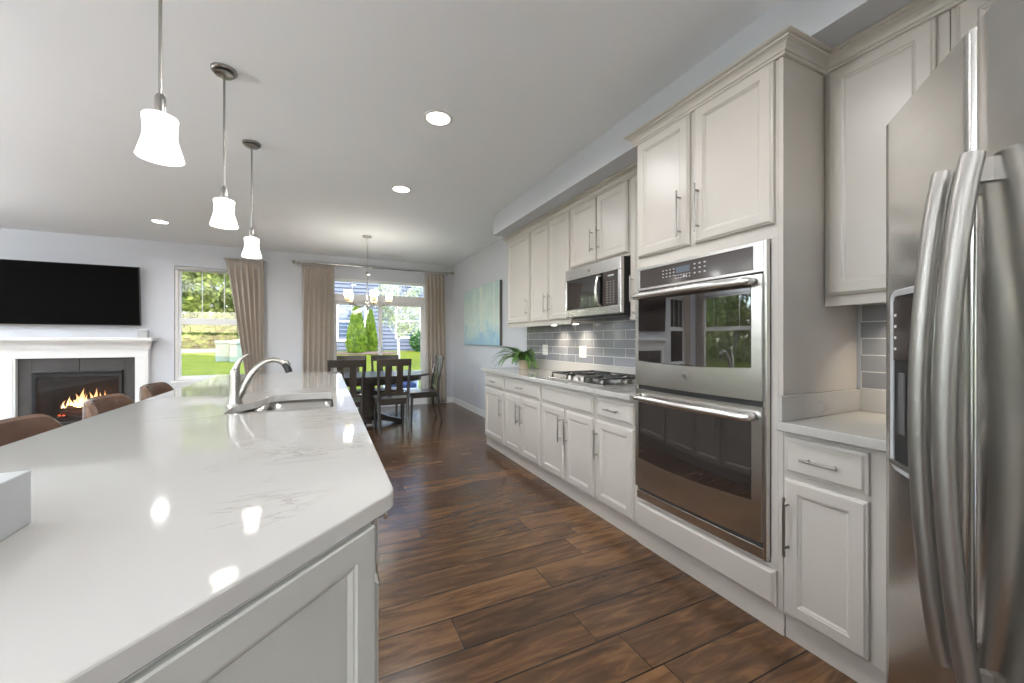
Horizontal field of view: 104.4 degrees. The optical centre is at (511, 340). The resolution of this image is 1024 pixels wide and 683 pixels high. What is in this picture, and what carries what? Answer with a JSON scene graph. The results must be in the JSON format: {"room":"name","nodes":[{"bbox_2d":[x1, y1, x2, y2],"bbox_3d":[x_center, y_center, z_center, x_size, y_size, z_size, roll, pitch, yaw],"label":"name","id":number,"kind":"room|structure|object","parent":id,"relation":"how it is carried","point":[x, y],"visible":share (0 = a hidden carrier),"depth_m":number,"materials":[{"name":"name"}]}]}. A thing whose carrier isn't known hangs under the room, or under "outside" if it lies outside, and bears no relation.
{"room":"kitchen","nodes":[
{"label":"kitchen","id":0,"kind":"room"},
{"bbox_2d":[0,228,452,403],"bbox_3d":[-5.080,-0.130,6.283,8.830,2.760,0.150,0,0,-25],"label":"wall","id":1,"kind":"structure","parent":0,"point":[157,261],"depth_m":6.12,"materials":[{"name":"paint"}]},
{"bbox_2d":[0,259,141,325],"bbox_3d":[-6.203,-0.649,5.580,1.510,0.862,0.110,0,0,-25],"label":"television","id":2,"kind":"object","parent":1,"relation":"attached to","point":[31,292],"visible":1,"depth_m":5.55,"materials":[{"name":"black plastic"}]},
{"bbox_2d":[171,266,236,386],"bbox_3d":[-4.791,-0.217,6.377,1.045,1.875,0.165,0,0,-25],"label":"window","id":3,"kind":"structure","parent":1,"relation":"in","point":[179,381],"depth_m":6.22,"materials":[{"name":"white paint"}]},
{"bbox_2d":[175,266,227,271],"bbox_3d":[-4.781,-1.125,6.356,0.961,0.051,0.028,0,0,-25],"label":"rolled blind","id":4,"kind":"object","parent":3,"relation":"attached to","point":[177,268],"depth_m":6.27,"materials":[{"name":"white fabric"}]},
{"bbox_2d":[292,260,453,275],"bbox_3d":[-2.456,-1.335,7.364,2.838,0.080,0.116,0,0,-25],"label":"curtain rod","id":5,"kind":"object","parent":1,"relation":"attached to","point":[293,261],"visible":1,"depth_m":7.25,"materials":[{"name":"metal"}]},
{"bbox_2d":[302,264,333,371],"bbox_3d":[-3.367,-0.037,6.906,0.510,2.535,0.104,0,0,-25],"label":"curtain","id":6,"kind":"object","parent":5,"relation":"hanging from","point":[318,280],"visible":0.74,"depth_m":6.91,"materials":[{"name":"beige fabric"}]},
{"bbox_2d":[425,273,446,403],"bbox_3d":[-1.486,-0.035,7.789,0.444,2.530,0.098,0,0,-25],"label":"curtain","id":7,"kind":"object","parent":5,"relation":"hanging from","point":[434,283],"visible":0.85,"depth_m":7.79,"materials":[{"name":"beige fabric"}]},
{"bbox_2d":[333,278,426,408],"bbox_3d":[-2.480,0.070,7.486,1.740,2.360,0.138,0,0,-25],"label":"door","id":8,"kind":"structure","parent":1,"relation":"in","point":[339,299],"depth_m":7.54,"materials":[{"name":"white paint"}]},
{"bbox_2d":[430,397,452,403],"bbox_3d":[-5.052,1.195,6.206,8.516,0.110,0.014,0,0,-25],"label":"baseboard","id":9,"kind":"structure","parent":1,"relation":"attached to","point":[449,399],"depth_m":7.98,"materials":[{"name":"white paint"}]},
{"bbox_3d":[-4.380,-1.314,6.497,0.580,0.017,0.054,0,0,-25],"label":"track","id":10,"kind":"object","parent":1,"relation":"attached to","visible":0},
{"bbox_2d":[225,258,264,373],"bbox_3d":[-4.338,-0.040,6.452,0.544,2.541,0.100,0,0,-25],"label":"curtain","id":11,"kind":"object","parent":10,"relation":"hanging from","point":[246,277],"visible":0.73,"depth_m":6.48,"materials":[{"name":"beige fabric"}]},
{"bbox_2d":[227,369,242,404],"bbox_3d":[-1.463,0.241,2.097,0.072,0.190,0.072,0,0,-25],"label":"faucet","id":12,"kind":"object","parent":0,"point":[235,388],"depth_m":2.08,"materials":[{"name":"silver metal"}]},
{"bbox_2d":[0,0,781,265],"bbox_3d":[-2.637,-1.570,1.067,8.830,0.120,11.670,0,0,-25],"label":"ceiling","id":13,"kind":"structure","parent":0,"point":[335,95],"depth_m":2.55,"materials":[{"name":"paint"}]},
{"bbox_2d":[134,0,184,166],"bbox_3d":[-1.231,-1.073,1.389,0.134,0.874,0.134,0,0,-25],"label":"pendant light","id":14,"kind":"object","parent":13,"relation":"hanging from","point":[158,143],"visible":1,"depth_m":1.37,"materials":[{"name":"white glass"}]},
{"bbox_2d":[150,219,169,223],"bbox_3d":[-4.474,-1.506,5.048,0.196,0.008,0.196,0,0,-25],"label":"recessed light","id":15,"kind":"object","parent":13,"relation":"in","point":[151,220],"visible":1,"depth_m":5.04,"materials":[{"name":"white paint"}]},
{"bbox_2d":[206,240,235,244],"bbox_3d":[-4.483,-1.506,6.127,0.360,0.006,0.120,0,0,-25],"label":"ceiling vent","id":16,"kind":"object","parent":13,"relation":"in","point":[206,240],"visible":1,"depth_m":6.11,"materials":[{"name":"white metal"}]},
{"bbox_2d":[209,62,238,229],"bbox_3d":[-1.608,-1.073,2.217,0.134,0.874,0.134,0,0,-25],"label":"pendant light","id":17,"kind":"object","parent":13,"relation":"hanging from","point":[223,217],"visible":1,"depth_m":2.20,"materials":[{"name":"white glass"}]},
{"bbox_2d":[241,139,261,258],"bbox_3d":[-1.994,-1.073,3.041,0.134,0.874,0.134,0,0,-25],"label":"pendant light","id":18,"kind":"object","parent":13,"relation":"hanging from","point":[251,250],"visible":1,"depth_m":3.03,"materials":[{"name":"white glass"}]},
{"bbox_2d":[344,235,392,310],"bbox_3d":[-2.077,-0.970,5.752,0.668,1.080,0.677,0,0,-25],"label":"chandelier","id":19,"kind":"object","parent":13,"relation":"hanging from","point":[348,295],"visible":1,"depth_m":5.73,"materials":[{"name":"white glass"}]},
{"bbox_2d":[381,254,401,256],"bbox_3d":[-2.137,-1.506,7.060,0.360,0.006,0.120,0,0,-25],"label":"ceiling vent","id":20,"kind":"object","parent":13,"relation":"in","point":[381,254],"visible":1,"depth_m":7.04,"materials":[{"name":"white metal"}]},
{"bbox_2d":[391,185,410,192],"bbox_3d":[-1.107,-1.506,3.965,0.196,0.008,0.196,0,0,-25],"label":"recessed light","id":21,"kind":"object","parent":13,"relation":"in","point":[397,188],"visible":1,"depth_m":3.97,"materials":[{"name":"white paint"}]},
{"bbox_2d":[423,110,452,125],"bbox_3d":[-0.502,-1.506,2.697,0.196,0.008,0.196,0,0,-25],"label":"recessed light","id":22,"kind":"object","parent":13,"relation":"in","point":[433,117],"visible":1,"depth_m":2.69,"materials":[{"name":"white paint"}]},
{"bbox_2d":[357,402,857,682],"bbox_3d":[-2.637,1.310,1.067,8.530,0.120,11.370,0,0,-25],"label":"floor","id":23,"kind":"structure","parent":0,"point":[489,572],"depth_m":1.97,"materials":[{"name":"brown wood"}]},
{"bbox_2d":[0,414,62,446],"bbox_3d":[-1.981,0.798,1.778,0.509,0.908,0.535,0,0,-25],"label":"bar stool","id":24,"kind":"object","parent":23,"relation":"on","point":[14,429],"visible":0.08,"depth_m":1.80,"materials":[{"name":"brown leather"}]},
{"bbox_2d":[0,337,156,425],"bbox_3d":[-6.206,0.605,5.775,1.690,1.290,0.575,0,0,-25],"label":"fireplace","id":25,"kind":"object","parent":23,"relation":"on","point":[53,377],"visible":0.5,"depth_m":5.64,"materials":[{"name":"white paint"}]},
{"bbox_2d":[0,337,156,340],"bbox_3d":[-6.125,-0.015,5.602,1.690,0.050,0.193,0,0,-25],"label":"mantel shelf","id":26,"kind":"object","parent":25,"relation":"attached to","point":[1,338],"depth_m":5.52,"materials":[{"name":"white paint"}]},
{"bbox_2d":[138,330,148,337],"bbox_3d":[-5.486,-0.098,5.911,0.110,0.114,0.070,0,0,-25],"label":"box","id":27,"kind":"object","parent":25,"relation":"on","point":[141,333],"visible":1,"depth_m":5.88,"materials":[{"name":"white"}]},
{"bbox_2d":[82,393,134,419],"bbox_3d":[-2.320,0.798,2.502,0.509,0.908,0.535,0,0,-25],"label":"bar stool","id":28,"kind":"object","parent":23,"relation":"on","point":[97,405],"visible":0.16,"depth_m":2.46,"materials":[{"name":"brown leather"}]},
{"bbox_2d":[139,382,173,400],"bbox_3d":[-2.647,0.798,3.199,0.509,0.908,0.535,0,0,-25],"label":"bar stool","id":29,"kind":"object","parent":23,"relation":"on","point":[150,390],"visible":0.18,"depth_m":3.17,"materials":[{"name":"brown leather"}]},
{"bbox_2d":[120,407,387,682],"bbox_3d":[-1.280,0.813,2.196,0.745,0.874,4.256,0,0,-25],"label":"kitchen island","id":30,"kind":"object","parent":23,"relation":"on","point":[319,623],"visible":0.11,"depth_m":0.66,"materials":[{"name":"grey paint"}]},
{"bbox_2d":[0,371,392,682],"bbox_3d":[-1.443,0.355,2.143,1.075,0.039,4.295,0,0,-25],"label":"island countertop","id":31,"kind":"structure","parent":30,"relation":"on","point":[154,519],"depth_m":0.76,"materials":[{"name":"white stone"}]},
{"bbox_2d":[0,470,30,540],"bbox_3d":[-0.966,0.287,0.505,0.340,0.098,0.335,0,0,-25],"label":"storage box","id":32,"kind":"object","parent":31,"relation":"on","point":[15,487],"visible":1,"depth_m":0.69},
{"bbox_2d":[227,353,291,404],"bbox_3d":[-1.359,0.203,2.146,0.302,0.266,0.072,0,0,-25],"label":"kitchen faucet","id":33,"kind":"object","parent":31,"relation":"on","point":[237,390],"visible":1,"depth_m":2.10,"materials":[{"name":"silver metal"}]},
{"bbox_2d":[233,398,332,414],"bbox_3d":[-1.235,0.469,2.177,0.492,0.185,0.702,0,0,-25],"label":"sink","id":34,"kind":"object","parent":31,"relation":"in","point":[308,404],"visible":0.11,"depth_m":2.47,"materials":[{"name":"metal"}]},
{"bbox_2d":[327,360,365,422],"bbox_3d":[-2.206,0.752,5.274,0.469,1.004,0.536,0,0,-25],"label":"dining chair","id":35,"kind":"object","parent":23,"relation":"on","point":[358,399],"visible":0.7,"depth_m":5.12,"materials":[{"name":"brown wood"}]},
{"bbox_2d":[337,355,365,393],"bbox_3d":[-2.519,0.752,6.272,0.469,1.004,0.536,0,0,-25],"label":"dining chair","id":36,"kind":"object","parent":23,"relation":"on","point":[354,357],"visible":0.33,"depth_m":6.46,"materials":[{"name":"brown wood"}]},
{"bbox_2d":[344,370,428,427],"bbox_3d":[-2.132,0.874,5.870,1.780,0.752,1.080,0,0,-25],"label":"dining table","id":37,"kind":"object","parent":23,"relation":"on","point":[370,376],"visible":0.63,"depth_m":5.78,"materials":[{"name":"brown wood"}]},
{"bbox_2d":[371,355,403,418],"bbox_3d":[-2.048,0.752,6.492,0.469,1.004,0.536,0,0,-25],"label":"dining chair","id":38,"kind":"object","parent":23,"relation":"on","point":[373,357],"visible":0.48,"depth_m":6.63,"materials":[{"name":"brown wood"}]},
{"bbox_2d":[372,359,411,434],"bbox_3d":[-1.672,0.752,5.525,0.469,1.004,0.536,0,0,-25],"label":"dining chair","id":39,"kind":"object","parent":23,"relation":"on","point":[398,397],"visible":1,"depth_m":5.36,"materials":[{"name":"brown wood"}]},
{"bbox_2d":[405,355,443,423],"bbox_3d":[-1.373,0.752,6.248,0.536,1.004,0.469,0,0,-25],"label":"dining chair","id":40,"kind":"object","parent":23,"relation":"on","point":[414,393],"visible":0.98,"depth_m":6.14,"materials":[{"name":"brown wood"}]},
{"bbox_2d":[485,372,506,455],"bbox_3d":[0.043,0.814,4.639,0.640,0.873,0.583,0,0,-25],"label":"base cabinet","id":41,"kind":"object","parent":23,"relation":"on","point":[495,391],"visible":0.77,"depth_m":4.49,"materials":[{"name":"beige paint"}]},
{"bbox_2d":[481,367,636,400],"bbox_3d":[0.461,0.355,3.752,0.638,0.039,2.595,0,0,-25],"label":"countertop","id":42,"kind":"structure","parent":41,"relation":"on","point":[538,375],"depth_m":3.27,"materials":[{"name":"white stone"}]},
{"bbox_2d":[491,346,538,368],"bbox_3d":[0.045,0.204,4.715,0.525,0.263,0.814,0,0,-25],"label":"potted fern","id":43,"kind":"object","parent":42,"relation":"on","point":[525,357],"visible":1,"depth_m":4.66,"materials":[{"name":"green plant"}]},
{"bbox_2d":[518,360,529,367],"bbox_3d":[0.144,0.285,4.783,0.148,0.100,0.148,0,0,-25],"label":"pot","id":44,"kind":"object","parent":43,"relation":"on","point":[522,363],"depth_m":4.72,"materials":[{"name":"beige ceramic"}]},
{"bbox_2d":[549,370,636,386],"bbox_3d":[0.715,0.305,3.306,0.500,0.062,0.760,0,0,-25],"label":"gas cooktop","id":45,"kind":"object","parent":42,"relation":"in","point":[602,378],"visible":0.99,"depth_m":3.17,"materials":[{"name":"metal"}]},
{"bbox_2d":[505,376,542,479],"bbox_3d":[0.336,0.814,4.014,0.640,0.873,0.793,0,0,-25],"label":"base cabinet","id":46,"kind":"object","parent":23,"relation":"on","point":[523,398],"visible":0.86,"depth_m":3.83,"materials":[{"name":"beige paint"}]},
{"bbox_2d":[542,384,597,514],"bbox_3d":[0.671,0.814,3.299,0.640,0.873,0.783,0,0,-25],"label":"base cabinet","id":47,"kind":"object","parent":23,"relation":"on","point":[569,416],"visible":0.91,"depth_m":3.11,"materials":[{"name":"beige paint"}]},
{"bbox_2d":[593,395,637,540],"bbox_3d":[0.924,0.814,2.758,0.640,0.873,0.408,0,0,-25],"label":"base cabinet","id":48,"kind":"object","parent":23,"relation":"on","point":[616,487],"visible":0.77,"depth_m":2.61,"materials":[{"name":"beige paint"}]},
{"bbox_2d":[637,56,856,635],"bbox_3d":[1.196,-0.009,2.178,0.640,2.517,0.868,0,0,-25],"label":"tall cabinet","id":49,"kind":"object","parent":23,"relation":"on","point":[747,165],"visible":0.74,"depth_m":1.80,"materials":[{"name":"beige paint"}]},
{"bbox_2d":[632,239,770,561],"bbox_3d":[1.100,0.260,2.151,0.578,1.391,0.796,0,0,-25],"label":"double wall oven","id":50,"kind":"object","parent":49,"relation":"in","point":[702,397],"visible":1,"depth_m":1.94,"materials":[{"name":"silver metal"}]},
{"bbox_2d":[782,432,885,682],"bbox_3d":[1.483,0.814,1.567,0.640,0.873,0.479,0,0,-25],"label":"base cabinet","id":51,"kind":"object","parent":23,"relation":"on","point":[834,499],"visible":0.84,"depth_m":1.49,"materials":[{"name":"beige paint"}]},
{"bbox_2d":[776,411,885,451],"bbox_3d":[1.485,0.355,1.566,0.638,0.039,0.477,0,0,-25],"label":"countertop","id":52,"kind":"structure","parent":51,"relation":"on","point":[863,429],"depth_m":1.55,"materials":[{"name":"white stone"}]},
{"bbox_2d":[886,0,1023,682],"bbox_3d":[1.109,0.331,0.518,0.807,1.838,0.914,0,0,23],"label":"refrigerator","id":53,"kind":"object","parent":23,"relation":"on","point":[955,148],"visible":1,"depth_m":0.71,"materials":[{"name":"metal"}]},
{"bbox_2d":[453,237,882,410],"bbox_3d":[1.293,-0.130,2.908,0.150,2.760,11.370,0,0,-25],"label":"wall","id":54,"kind":"structure","parent":0,"point":[489,264],"depth_m":6.65,"materials":[{"name":"paint"}]},
{"bbox_2d":[453,397,484,417],"bbox_3d":[-0.520,1.195,6.586,0.014,0.110,3.170,0,0,-25],"label":"baseboard","id":55,"kind":"structure","parent":54,"relation":"attached to","point":[468,406],"depth_m":7.06,"materials":[{"name":"white paint"}]},
{"bbox_2d":[464,280,501,345],"bbox_3d":[-0.506,-0.400,6.516,0.046,0.960,1.630,0,0,-25],"label":"canvas painting","id":56,"kind":"object","parent":54,"relation":"attached to","point":[482,304],"visible":1,"depth_m":6.32},
{"bbox_2d":[507,232,531,327],"bbox_3d":[0.178,-0.710,4.708,0.336,1.114,0.633,0,0,-25],"label":"upper cabinet","id":57,"kind":"object","parent":54,"relation":"attached to","point":[519,250],"visible":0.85,"depth_m":4.62,"materials":[{"name":"beige paint"}]},
{"bbox_2d":[531,211,594,325],"bbox_3d":[0.479,-0.710,4.065,0.336,1.114,0.783,0,0,-25],"label":"upper cabinet","id":58,"kind":"object","parent":54,"relation":"attached to","point":[551,241],"visible":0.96,"depth_m":3.95,"materials":[{"name":"beige paint"}]},
{"bbox_2d":[527,317,634,367],"bbox_3d":[0.746,-0.203,3.886,0.012,0.863,2.595,0,0,-25],"label":"tile backsplash","id":59,"kind":"structure","parent":54,"relation":"attached to","point":[610,342],"depth_m":3.86,"materials":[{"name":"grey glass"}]},
{"bbox_2d":[542,345,547,354],"bbox_3d":[0.386,0.110,4.631,0.007,0.116,0.116,0,0,-25],"label":"outlet plate","id":60,"kind":"object","parent":59,"relation":"attached to","point":[544,347],"visible":1,"depth_m":4.62,"materials":[{"name":"white plastic"}]},
{"bbox_2d":[579,346,585,357],"bbox_3d":[0.704,0.115,3.952,0.007,0.116,0.116,0,0,-25],"label":"outlet plate","id":61,"kind":"object","parent":59,"relation":"attached to","point":[582,349],"visible":1,"depth_m":3.95,"materials":[{"name":"white plastic"}]},
{"bbox_2d":[529,359,634,379],"bbox_3d":[0.740,0.283,3.883,0.020,0.106,2.595,0,0,-25],"label":"backsplash upstand","id":62,"kind":"structure","parent":54,"relation":"attached to","point":[543,364],"depth_m":4.04,"materials":[{"name":"white stone"}]},
{"bbox_2d":[571,179,630,269],"bbox_3d":[0.812,-0.951,3.354,0.336,0.632,0.783,0,0,-25],"label":"upper cabinet","id":63,"kind":"object","parent":54,"relation":"attached to","point":[600,226],"visible":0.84,"depth_m":3.23,"materials":[{"name":"beige paint"}]},
{"bbox_2d":[565,256,630,319],"bbox_3d":[0.772,-0.410,3.337,0.401,0.435,0.756,0,0,-25],"label":"microwave","id":64,"kind":"object","parent":63,"relation":"attached to","point":[599,290],"visible":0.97,"depth_m":3.17,"materials":[{"name":"silver metal"}]},
{"bbox_2d":[629,175,636,319],"bbox_3d":[1.063,-0.710,2.818,0.336,1.114,0.396,0,0,-25],"label":"upper cabinet","id":65,"kind":"object","parent":54,"relation":"attached to","point":[633,277],"visible":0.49,"depth_m":2.89,"materials":[{"name":"beige paint"}]},
{"bbox_2d":[777,388,885,421],"bbox_3d":[1.489,0.284,1.569,0.628,0.104,0.478,0,0,-25],"label":"backsplash upstand","id":66,"kind":"structure","parent":54,"relation":"attached to","point":[807,405],"depth_m":1.78,"materials":[{"name":"white stone"}]},
{"bbox_2d":[861,303,885,390],"bbox_3d":[1.773,0.029,1.693,0.012,0.405,0.462,0,0,-25],"label":"tile backsplash","id":67,"kind":"structure","parent":54,"relation":"attached to","point":[873,316],"depth_m":1.86,"materials":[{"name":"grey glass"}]},
{"bbox_2d":[825,10,950,306],"bbox_3d":[1.620,-0.710,1.675,0.299,1.114,0.398,0,0,-25],"label":"upper cabinet","id":68,"kind":"object","parent":54,"relation":"attached to","point":[864,94],"visible":0.57,"depth_m":1.66,"materials":[{"name":"beige paint"}]},
{"bbox_2d":[951,0,996,49],"bbox_3d":[1.885,-0.999,1.109,0.299,0.537,0.848,0,0,-25],"label":"upper cabinet","id":69,"kind":"object","parent":54,"relation":"attached to","point":[965,16],"visible":0.22,"depth_m":1.39,"materials":[{"name":"beige paint"}]},
{"bbox_2d":[501,0,965,243],"bbox_3d":[0.861,-1.234,2.744,0.494,0.070,4.926,0,0,-22],"label":"trim","id":70,"kind":"structure","parent":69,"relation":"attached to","point":[792,43],"depth_m":1.74,"materials":[{"name":"beige paint"}]},
{"bbox_2d":[493,0,913,236],"bbox_3d":[1.705,-1.390,1.268,0.496,0.240,8.050,0,0,-25],"label":"soffit","id":71,"kind":"structure","parent":0,"point":[831,22],"depth_m":2.27,"materials":[{"name":"paint"}]},
{"label":"outside","id":72,"kind":"structure","parent":0,"visible":0},
{"bbox_2d":[182,347,419,388],"bbox_3d":[-16.195,0.937,22.781,110.000,0.946,105.000,0,0,-25],"label":"lawn","id":73,"kind":"structure","parent":72,"point":[193,364],"depth_m":12.65,"materials":[{"name":"green plant"}]},
{"bbox_2d":[182,272,214,346],"bbox_3d":[-22.263,-3.363,26.211,5.230,9.017,4.671,0,0,5],"label":"leafy tree","id":74,"kind":"object","parent":73,"relation":"on","point":[184,287],"visible":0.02,"depth_m":25.96,"materials":[{"name":"green plant"}]},
{"bbox_2d":[182,271,238,348],"bbox_3d":[-17.192,-3.398,22.939,4.858,8.798,4.481,0,0,-25],"label":"leafy tree","id":75,"kind":"object","parent":73,"relation":"on","point":[203,336],"visible":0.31,"depth_m":22.33,"materials":[{"name":"green plant"}]},
{"bbox_2d":[215,341,229,361],"bbox_3d":[-9.601,0.360,13.181,0.440,0.700,0.460,0,0,-37],"label":"utility box","id":76,"kind":"object","parent":73,"relation":"on","point":[222,354],"visible":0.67,"depth_m":13.01,"materials":[{"name":"green plastic"}]},
{"bbox_2d":[228,341,242,362],"bbox_3d":[-9.037,0.377,13.115,0.440,0.700,0.460,0,0,-19],"label":"utility box","id":77,"kind":"object","parent":73,"relation":"on","point":[235,347],"visible":0.52,"depth_m":12.91,"materials":[{"name":"green plastic"}]},
{"bbox_2d":[337,351,396,354],"bbox_3d":[-6.382,0.540,17.274,3.000,0.100,1.492,0,0,-25],"label":"mulch bed","id":78,"kind":"object","parent":73,"relation":"on","point":[366,352],"visible":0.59,"depth_m":16.78,"materials":[{"name":"beige soil"}]},
{"bbox_2d":[345,305,367,352],"bbox_3d":[-6.572,-0.489,16.795,0.915,2.191,0.909,0,0,-25],"label":"arborvitae","id":79,"kind":"object","parent":78,"relation":"on","point":[356,341],"visible":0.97,"depth_m":16.57,"materials":[{"name":"green plant"}]},
{"bbox_2d":[365,309,377,350],"bbox_3d":[-6.283,-0.432,17.601,0.682,2.010,0.650,0,0,-25],"label":"arborvitae","id":80,"kind":"object","parent":78,"relation":"on","point":[370,327],"visible":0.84,"depth_m":17.44,"materials":[{"name":"green plant"}]},
{"bbox_2d":[334,281,422,350],"bbox_3d":[-8.264,-2.920,21.527,8.700,7.300,7.000,0,0,-25],"label":"house","id":81,"kind":"structure","parent":73,"relation":"on","point":[389,339],"depth_m":18.96,"materials":[{"name":"blue"}]},
{"bbox_2d":[374,284,422,358],"bbox_3d":[-3.523,-0.537,12.739,1.905,2.854,1.597,0,0,-25],"label":"blossoming tree","id":82,"kind":"object","parent":73,"relation":"on","point":[400,325],"visible":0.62,"depth_m":12.54,"materials":[{"name":"white plant"}]},
{"bbox_2d":[409,329,419,351],"bbox_3d":[-4.172,0.038,18.921,1.521,1.249,0.991,0,0,-25],"label":"round bush","id":83,"kind":"object","parent":73,"relation":"on","point":[414,342],"visible":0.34,"depth_m":18.55,"materials":[{"name":"green plant"}]},
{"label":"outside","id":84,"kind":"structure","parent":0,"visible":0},
{"bbox_3d":[-2.713,1.377,8.618,4.800,0.055,2.050,0,0,-25],"label":"patio","id":85,"kind":"object","parent":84,"visible":0},
{"bbox_2d":[383,370,418,391],"bbox_3d":[-2.506,1.020,8.931,0.680,0.660,0.600,0,0,-25],"label":"patio chair","id":86,"kind":"object","parent":85,"relation":"on","point":[413,384],"visible":0.18,"depth_m":8.77,"materials":[{"name":"blue fabric"}]},
{"bbox_2d":[391,381,415,387],"bbox_3d":[-2.497,1.004,8.912,0.580,0.108,0.540,0,0,-25],"label":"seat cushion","id":87,"kind":"object","parent":86,"relation":"on","point":[412,383],"depth_m":8.75,"materials":[{"name":"blue fabric"}]},
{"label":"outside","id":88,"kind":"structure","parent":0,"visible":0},
{"bbox_2d":[182,349,215,352],"bbox_3d":[-24.590,0.500,13.713,27.100,0.100,5.300,0,0,-25],"label":"road","id":89,"kind":"structure","parent":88,"point":[183,350],"depth_m":17.47,"materials":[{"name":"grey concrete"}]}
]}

